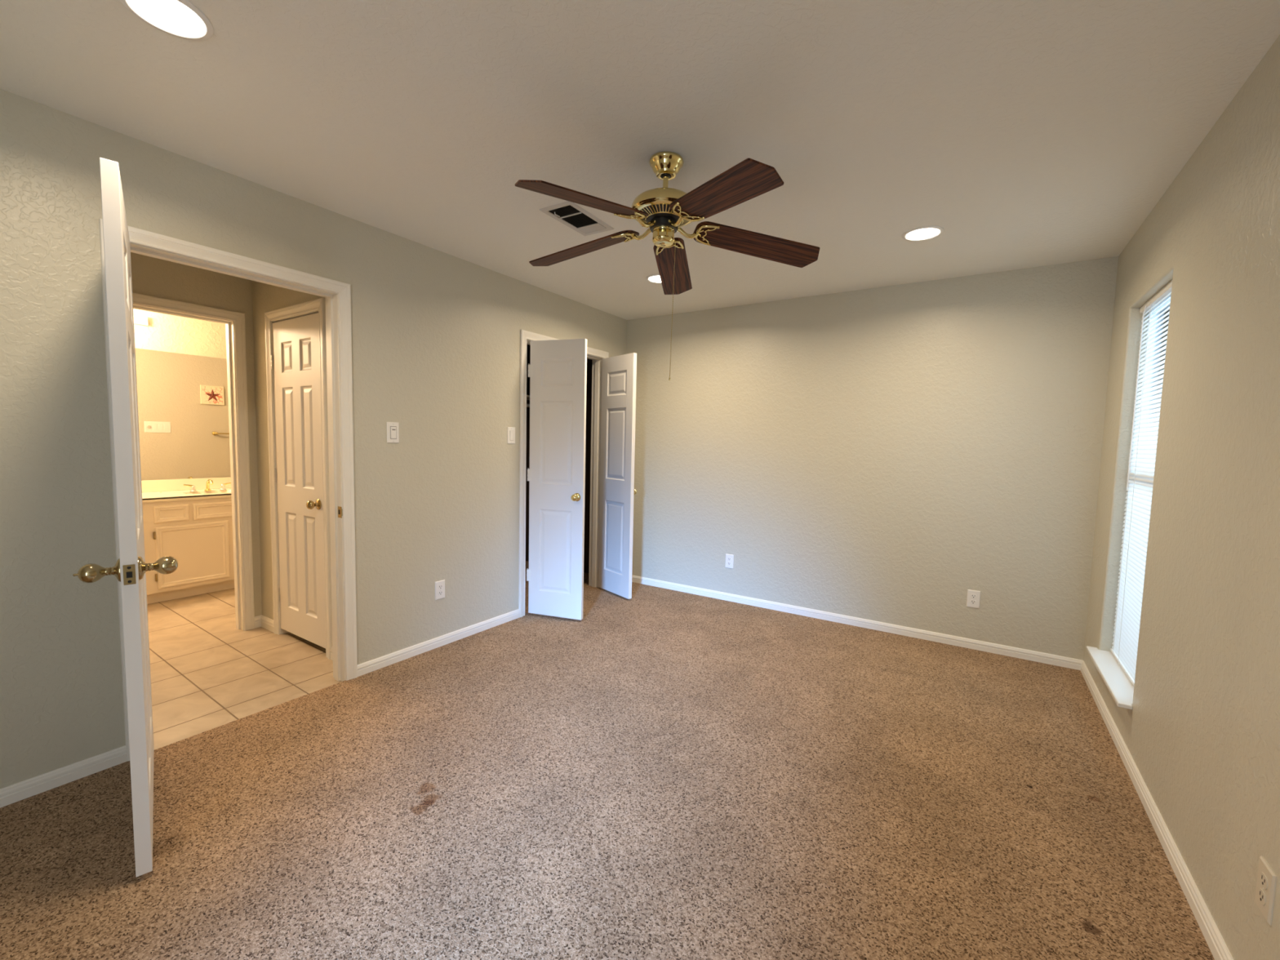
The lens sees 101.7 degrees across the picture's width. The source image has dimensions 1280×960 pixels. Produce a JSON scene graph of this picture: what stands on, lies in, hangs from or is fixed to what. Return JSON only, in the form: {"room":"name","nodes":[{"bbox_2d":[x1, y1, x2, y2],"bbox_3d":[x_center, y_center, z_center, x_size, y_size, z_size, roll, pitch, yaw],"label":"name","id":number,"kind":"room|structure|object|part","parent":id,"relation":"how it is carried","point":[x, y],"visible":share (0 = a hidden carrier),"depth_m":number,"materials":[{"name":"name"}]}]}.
{"room":"empty bedroom","nodes":[
{"label":"empty bedroom","id":0,"kind":"room"},
{"bbox_2d":[133,308,228,479],"bbox_3d":[-3.949,-0.298,4.628,0.120,2.500,3.100,4,5,33],"label":"wall","id":1,"kind":"structure","parent":0,"point":[164,332],"depth_m":4.46,"materials":[{"name":"beige paint"}]},
{"bbox_2d":[133,315,148,325],"bbox_3d":[-4.221,-1.272,3.880,0.117,0.084,0.865,4,5,33],"label":"vanity light","id":2,"kind":"object","parent":1,"relation":"attached to","point":[140,320],"visible":0.07,"depth_m":4.22,"materials":[{"name":"white glass"}]},
{"bbox_2d":[135,347,231,479],"bbox_3d":[-3.984,-0.543,4.428,0.006,1.071,2.250,4,5,33],"label":"vanity mirror","id":3,"kind":"object","parent":1,"relation":"attached to","point":[183,403],"visible":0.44,"depth_m":4.49,"materials":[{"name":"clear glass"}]},
{"bbox_2d":[141,476,231,492],"bbox_3d":[-4.005,0.043,4.446,0.018,0.098,2.020,4,5,33],"label":"backsplash","id":4,"kind":"structure","parent":1,"relation":"attached to","point":[164,485],"depth_m":4.50,"materials":[{"name":"beige stone"}]},
{"bbox_2d":[130,252,262,616],"bbox_3d":[-2.335,-0.218,4.035,0.120,2.500,3.850,4,5,33],"label":"wall","id":5,"kind":"structure","parent":0,"point":[151,276],"depth_m":3.31,"materials":[{"name":"beige paint"}]},
{"bbox_2d":[132,292,254,631],"bbox_3d":[-2.909,-0.021,3.165,0.153,2.112,0.873,4,5,33],"label":"door frame","id":6,"kind":"structure","parent":5,"relation":"attached to","point":[234,322],"depth_m":3.44,"materials":[{"name":"white paint"}]},
{"bbox_2d":[146,587,342,750],"bbox_3d":[-2.675,1.015,3.880,2.980,0.048,3.100,4,5,33],"label":"floor tile","id":7,"kind":"structure","parent":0,"point":[207,673],"depth_m":2.97,"materials":[{"name":"beige tile"}]},
{"bbox_2d":[142,497,234,604],"bbox_3d":[-3.789,0.534,4.335,0.558,0.795,2.000,4,5,33],"label":"vanity cabinet","id":8,"kind":"object","parent":7,"relation":"on","point":[197,533],"visible":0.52,"depth_m":4.16,"materials":[{"name":"beige paint"}]},
{"bbox_3d":[-3.634,0.261,4.050,0.019,0.128,0.210,4,5,33],"label":"drawer","id":9,"kind":"part","parent":8,"relation":"part of","materials":[{"name":"beige paint"}]},
{"bbox_2d":[142,487,231,502],"bbox_3d":[-3.781,0.175,4.309,0.558,0.134,2.020,4,5,33],"label":"countertop","id":10,"kind":"structure","parent":8,"relation":"on","point":[168,495],"depth_m":4.23,"materials":[{"name":"beige stone"}]},
{"bbox_2d":[182,479,231,491],"bbox_3d":[-3.719,0.044,4.505,0.126,0.102,0.342,4,5,33],"label":"faucet","id":11,"kind":"object","parent":10,"relation":"on","point":[209,482],"visible":0.99,"depth_m":4.51,"materials":[{"name":"gold metal"}]},
{"bbox_3d":[-3.799,0.072,4.435,0.046,0.052,0.046,4,5,33],"label":"handle","id":12,"kind":"part","parent":11,"relation":"part of","materials":[{"name":"silver metal"}]},
{"bbox_3d":[-3.719,0.044,4.505,0.126,0.102,0.048,4,5,33],"label":"spout","id":13,"kind":"part","parent":11,"relation":"part of","materials":[{"name":"gold metal"}]},
{"bbox_3d":[-3.686,0.062,4.609,0.046,0.052,0.046,4,5,33],"label":"handle","id":14,"kind":"part","parent":11,"relation":"part of","materials":[{"name":"silver metal"}]},
{"bbox_3d":[-3.572,0.590,4.182,0.019,0.477,0.461,4,5,33],"label":"cabinet door","id":15,"kind":"part","parent":8,"relation":"part of","materials":[{"name":"beige paint"}]},
{"bbox_3d":[-3.449,0.244,4.336,0.019,0.128,0.420,4,5,33],"label":"drawer","id":16,"kind":"part","parent":8,"relation":"part of","materials":[{"name":"beige paint"}]},
{"bbox_2d":[251,280,332,623],"bbox_3d":[-1.933,-0.167,3.461,1.180,2.500,0.600,4,5,33],"label":"wall","id":17,"kind":"structure","parent":0,"point":[265,297],"depth_m":3.46,"materials":[{"name":"beige paint"}]},
{"bbox_2d":[254,614,274,632],"bbox_3d":[-2.543,0.980,3.536,0.210,0.078,0.049,4,5,33],"label":"baseboard","id":18,"kind":"structure","parent":17,"relation":"attached to","point":[263,621],"depth_m":3.57,"materials":[{"name":"white paint"}]},
{"bbox_2d":[264,297,332,659],"bbox_3d":[-2.092,-0.006,3.265,0.725,2.104,0.116,4,5,33],"label":"door frame","id":19,"kind":"structure","parent":17,"relation":"attached to","point":[315,306],"depth_m":3.11,"materials":[{"name":"white paint"}]},
{"bbox_2d":[271,312,325,648],"bbox_3d":[-2.126,0.012,3.222,0.609,1.990,0.099,4,5,33],"label":"door","id":20,"kind":"structure","parent":17,"relation":"in","point":[295,360],"depth_m":3.23,"materials":[{"name":"white paint"}]},
{"bbox_3d":[-1.935,0.146,3.086,0.065,0.065,0.065,4,5,33],"label":"knob","id":21,"kind":"part","parent":20,"relation":"part of","materials":[{"name":"gold metal"}]},
{"bbox_2d":[330,646,333,660],"bbox_3d":[-1.733,1.035,3.037,0.245,0.078,0.012,4,5,33],"label":"baseboard","id":22,"kind":"structure","parent":17,"relation":"attached to","point":[331,653],"depth_m":3.09,"materials":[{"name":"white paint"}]},
{"bbox_2d":[0,88,626,788],"bbox_3d":[-1.841,-0.088,2.410,0.120,2.500,6.050,4,5,33],"label":"wall","id":23,"kind":"structure","parent":0,"point":[435,334],"depth_m":2.14,"materials":[{"name":"beige paint"}]},
{"bbox_2d":[0,745,127,808],"bbox_3d":[-2.754,1.156,1.004,0.012,0.062,2.580,4,5,33],"label":"baseboard","id":24,"kind":"structure","parent":23,"relation":"attached to","point":[15,793],"depth_m":1.94,"materials":[{"name":"white paint"}]},
{"bbox_2d":[72,157,177,876],"bbox_3d":[-1.719,0.126,1.760,0.218,2.018,0.838,-3,6,-43],"label":"door","id":25,"kind":"structure","parent":23,"relation":"in","point":[131,569],"depth_m":1.48,"materials":[{"name":"white paint"}]},
{"bbox_3d":[-1.527,0.261,1.468,0.096,0.068,0.068,-3,6,-43],"label":"knob","id":26,"kind":"part","parent":25,"relation":"part of","materials":[{"name":"gold metal"}]},
{"bbox_3d":[-1.438,0.267,1.469,0.025,0.057,0.003,-3,6,-43],"label":"latch plate","id":27,"kind":"part","parent":25,"relation":"part of","materials":[{"name":"gold metal"}]},
{"bbox_3d":[-1.434,0.256,1.554,0.086,0.068,0.068,-3,6,-43],"label":"knob","id":28,"kind":"part","parent":25,"relation":"part of","materials":[{"name":"gold metal"}]},
{"bbox_2d":[98,218,357,761],"bbox_3d":[-1.836,0.057,2.434,0.153,2.112,0.922,4,5,33],"label":"door frame","id":29,"kind":"structure","parent":23,"relation":"attached to","point":[337,295],"depth_m":2.70,"materials":[{"name":"white paint"}]},
{"bbox_2d":[337,506,342,518],"bbox_3d":[-1.582,0.169,2.758,0.040,0.060,0.014,4,5,33],"label":"strike plate","id":30,"kind":"object","parent":29,"relation":"attached to","point":[340,508],"visible":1,"depth_m":2.75,"materials":[{"name":"gold metal"}]},
{"bbox_2d":[386,422,399,443],"bbox_3d":[-1.399,-0.269,2.958,0.008,0.118,0.073,4,5,33],"label":"light switch","id":31,"kind":"object","parent":23,"relation":"attached to","point":[393,428],"visible":1,"depth_m":2.95,"materials":[{"name":"white plastic"}]},
{"bbox_2d":[357,608,519,676],"bbox_3d":[-1.225,1.018,3.365,0.012,0.062,1.209,4,5,33],"label":"baseboard","id":32,"kind":"structure","parent":23,"relation":"attached to","point":[376,664],"depth_m":3.25,"materials":[{"name":"white paint"}]},
{"bbox_2d":[435,579,444,599],"bbox_3d":[-1.257,0.692,3.284,0.008,0.116,0.071,4,5,33],"label":"wall outlet","id":33,"kind":"object","parent":23,"relation":"attached to","point":[439,585],"visible":1,"depth_m":3.28,"materials":[{"name":"white plastic"}]},
{"bbox_2d":[506,426,515,444],"bbox_3d":[-0.913,-0.316,3.708,0.010,0.118,0.073,4,5,33],"label":"light switch","id":34,"kind":"object","parent":23,"relation":"attached to","point":[510,430],"visible":1,"depth_m":3.70,"materials":[{"name":"white plastic"}]},
{"bbox_2d":[526,338,586,620],"bbox_3d":[-0.624,0.006,3.781,0.452,2.016,0.093,3,4,18],"label":"door","id":35,"kind":"structure","parent":23,"relation":"in","point":[557,368],"depth_m":3.79,"materials":[{"name":"white paint"}]},
{"bbox_3d":[-0.463,0.126,3.718,0.060,0.060,0.060,3,4,18],"label":"knob","id":36,"kind":"part","parent":35,"relation":"part of","materials":[{"name":"gold metal"}]},
{"bbox_2d":[518,329,608,617],"bbox_3d":[-0.638,-0.056,4.268,0.136,2.100,1.046,4,5,33],"label":"door frame","id":37,"kind":"structure","parent":23,"relation":"attached to","point":[526,337],"depth_m":4.54,"materials":[{"name":"white paint"}]},
{"bbox_2d":[598,352,636,599],"bbox_3d":[-0.181,-0.034,4.464,0.093,2.016,0.460,-2,5,-39],"label":"door","id":38,"kind":"structure","parent":23,"relation":"in","point":[619,373],"depth_m":4.40,"materials":[{"name":"white paint"}]},
{"bbox_2d":[525,344,592,573],"bbox_3d":[-1.232,-0.260,4.541,1.180,2.440,1.800,4,5,33],"label":"wall","id":39,"kind":"structure","parent":0,"point":[588,385],"depth_m":5.19,"materials":[{"name":"brown paint"}]},
{"bbox_2d":[0,560,1214,959],"bbox_3d":[-0.917,1.200,1.815,4.824,0.060,6.170,4,5,33],"label":"floor","id":40,"kind":"structure","parent":0,"point":[658,773],"depth_m":1.84,"materials":[{"name":"carpet"}]},
{"bbox_2d":[0,0,1279,319],"bbox_3d":[-1.567,-1.357,2.159,6.664,0.080,6.290,4,5,33],"label":"ceiling","id":41,"kind":"structure","parent":0,"point":[1033,133],"depth_m":1.76,"materials":[{"name":"white paint"}]},
{"bbox_2d":[120,0,213,40],"bbox_3d":[-1.268,-1.251,1.398,0.193,0.007,0.193,4,5,33],"label":"recessed light","id":42,"kind":"object","parent":41,"relation":"in","point":[181,19],"visible":1,"depth_m":1.41,"materials":[{"name":"white plastic"}]},
{"bbox_2d":[538,200,613,235],"bbox_3d":[-0.315,-1.315,2.650,0.196,0.019,0.366,4,5,31],"label":"ceiling vent","id":43,"kind":"object","parent":41,"relation":"in","point":[568,213],"visible":0.99,"depth_m":2.63,"materials":[{"name":"white metal"}]},
{"bbox_2d":[645,274,661,283],"bbox_3d":[0.137,-1.379,3.576,0.193,0.007,0.193,4,5,33],"label":"recessed light","id":44,"kind":"object","parent":41,"relation":"in","point":[655,278],"visible":0.48,"depth_m":3.57,"materials":[{"name":"white plastic"}]},
{"bbox_2d":[515,151,819,380],"bbox_3d":[0.044,-0.844,2.112,1.230,0.866,1.256,4,4,33],"label":"ceiling fan","id":45,"kind":"object","parent":41,"relation":"hanging from","point":[664,210],"visible":1,"depth_m":2.04,"materials":[{"name":"brown wood"}]},
{"bbox_3d":[-0.187,-0.976,1.820,0.538,0.006,0.147,-11,24,-43],"label":"blade","id":46,"kind":"part","parent":45,"relation":"part of","materials":[{"name":"brown wood"}]},
{"bbox_3d":[-0.254,-1.005,2.277,0.538,0.006,0.147,-4,13,28],"label":"blade","id":47,"kind":"part","parent":45,"relation":"part of","materials":[{"name":"brown wood"}]},
{"bbox_2d":[640,204,688,226],"bbox_3d":[0.097,-1.046,2.092,0.220,0.032,0.220,4,5,33],"label":"vent","id":48,"kind":"object","parent":45,"relation":"attached to","point":[657,212],"depth_m":2.03,"materials":[{"name":"gold metal"}]},
{"bbox_3d":[0.128,-0.690,2.112,0.013,0.569,0.011,4,4,33],"label":"pull chain","id":49,"kind":"part","parent":45,"relation":"part of","materials":[{"name":"gold metal"}]},
{"bbox_3d":[0.161,-1.001,2.483,0.147,0.006,0.538,-10,-6,8],"label":"blade","id":50,"kind":"part","parent":45,"relation":"part of","materials":[{"name":"brown wood"}]},
{"bbox_3d":[0.269,-0.954,1.743,0.147,0.006,0.538,15,5,-28],"label":"blade","id":51,"kind":"part","parent":45,"relation":"part of","materials":[{"name":"brown wood"}]},
{"bbox_3d":[0.484,-0.969,2.153,0.538,0.006,0.147,9,-10,-9],"label":"blade","id":52,"kind":"part","parent":45,"relation":"part of","materials":[{"name":"brown wood"}]},
{"bbox_2d":[902,225,943,240],"bbox_3d":[1.477,-1.286,2.726,0.193,0.007,0.193,4,5,33],"label":"recessed light","id":53,"kind":"object","parent":41,"relation":"in","point":[923,233],"visible":1,"depth_m":2.71,"materials":[{"name":"white plastic"}]},
{"bbox_2d":[626,256,1118,660],"bbox_3d":[0.767,-0.174,4.396,4.944,2.500,0.120,4,5,33],"label":"wall","id":54,"kind":"structure","parent":0,"point":[890,454],"depth_m":3.67,"materials":[{"name":"beige paint"}]},
{"bbox_2d":[724,553,733,568],"bbox_3d":[0.751,0.682,4.380,0.071,0.116,0.008,4,5,33],"label":"wall outlet","id":55,"kind":"object","parent":54,"relation":"attached to","point":[729,557],"visible":1,"depth_m":4.38,"materials":[{"name":"white plastic"}]},
{"bbox_2d":[631,574,1082,670],"bbox_3d":[1.175,1.030,3.955,3.404,0.062,0.293,4,5,33],"label":"baseboard","id":56,"kind":"structure","parent":54,"relation":"attached to","point":[1046,658],"depth_m":3.76,"materials":[{"name":"white paint"}]},
{"bbox_2d":[966,589,980,608],"bbox_3d":[2.203,0.786,3.446,0.071,0.116,0.008,4,5,33],"label":"wall outlet","id":57,"kind":"object","parent":54,"relation":"attached to","point":[973,596],"visible":1,"depth_m":3.44,"materials":[{"name":"white plastic"}]},
{"bbox_2d":[969,600,976,604],"bbox_3d":[2.201,0.806,3.446,0.034,0.028,0.003,4,5,33],"label":"receptacle","id":58,"kind":"object","parent":57,"relation":"attached to","point":[971,602],"depth_m":3.44,"materials":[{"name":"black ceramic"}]},
{"bbox_2d":[970,594,976,598],"bbox_3d":[2.202,0.767,3.443,0.034,0.028,0.003,4,5,33],"label":"receptacle","id":59,"kind":"object","parent":57,"relation":"attached to","point":[972,596],"depth_m":3.44,"materials":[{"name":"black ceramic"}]},
{"bbox_2d":[1083,35,1279,959],"bbox_3d":[1.134,0.119,0.495,0.160,2.500,6.050,4,5,33],"label":"wall","id":60,"kind":"structure","parent":0,"point":[1201,731],"depth_m":1.59,"materials":[{"name":"beige paint"}]},
{"bbox_2d":[1086,645,1133,709],"bbox_3d":[2.295,0.942,2.512,0.122,0.018,0.773,4,5,33],"label":"window sill","id":61,"kind":"structure","parent":60,"relation":"attached to","point":[1117,682],"depth_m":2.48,"materials":[{"name":"white paint"}]},
{"bbox_2d":[1110,280,1172,685],"bbox_3d":[2.343,0.033,2.424,0.043,1.792,0.703,4,5,33],"label":"mini blind","id":62,"kind":"object","parent":60,"relation":"attached to","point":[1140,483],"visible":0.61,"depth_m":2.50,"materials":[{"name":"white plastic"}]},
{"bbox_3d":[2.329,0.920,2.485,0.022,0.012,0.697,4,5,33],"label":"rail","id":63,"kind":"part","parent":62,"relation":"part of","materials":[{"name":"white plastic"}]},
{"bbox_3d":[2.393,0.032,2.524,0.003,1.763,0.044,5,5,39],"label":"lift cord","id":64,"kind":"part","parent":62,"relation":"part of","materials":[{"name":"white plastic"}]},
{"bbox_2d":[1137,293,1171,437],"bbox_3d":[2.389,0.048,2.395,0.064,1.821,0.719,4,5,33],"label":"mini blind","id":65,"kind":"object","parent":60,"relation":"in","point":[1169,296],"depth_m":2.58,"materials":[{"name":"white plastic"}]},
{"bbox_3d":[2.400,-0.423,2.361,0.004,0.796,0.649,4,5,33],"label":"glass pane","id":66,"kind":"part","parent":65,"relation":"part of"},
{"bbox_2d":[1080,660,1233,959],"bbox_3d":[1.035,1.269,0.626,0.012,0.062,6.050,4,5,33],"label":"baseboard","id":67,"kind":"structure","parent":60,"relation":"attached to","point":[1211,934],"depth_m":1.74,"materials":[{"name":"white paint"}]},
{"bbox_2d":[1254,855,1277,925],"bbox_3d":[1.424,0.933,1.190,0.008,0.116,0.071,4,5,33],"label":"wall outlet","id":68,"kind":"object","parent":60,"relation":"attached to","point":[1266,882],"visible":1,"depth_m":1.18,"materials":[{"name":"beige plastic"}]},
{"bbox_2d":[1257,887,1266,905],"bbox_3d":[1.422,0.953,1.192,0.003,0.028,0.034,4,5,33],"label":"receptacle","id":69,"kind":"object","parent":68,"relation":"attached to","point":[1261,891],"depth_m":1.19,"materials":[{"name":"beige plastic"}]},
{"bbox_2d":[1259,871,1267,889],"bbox_3d":[1.423,0.914,1.189,0.003,0.028,0.034,4,5,33],"label":"receptacle","id":70,"kind":"object","parent":68,"relation":"attached to","point":[1263,875],"depth_m":1.19,"materials":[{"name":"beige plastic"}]}
]}

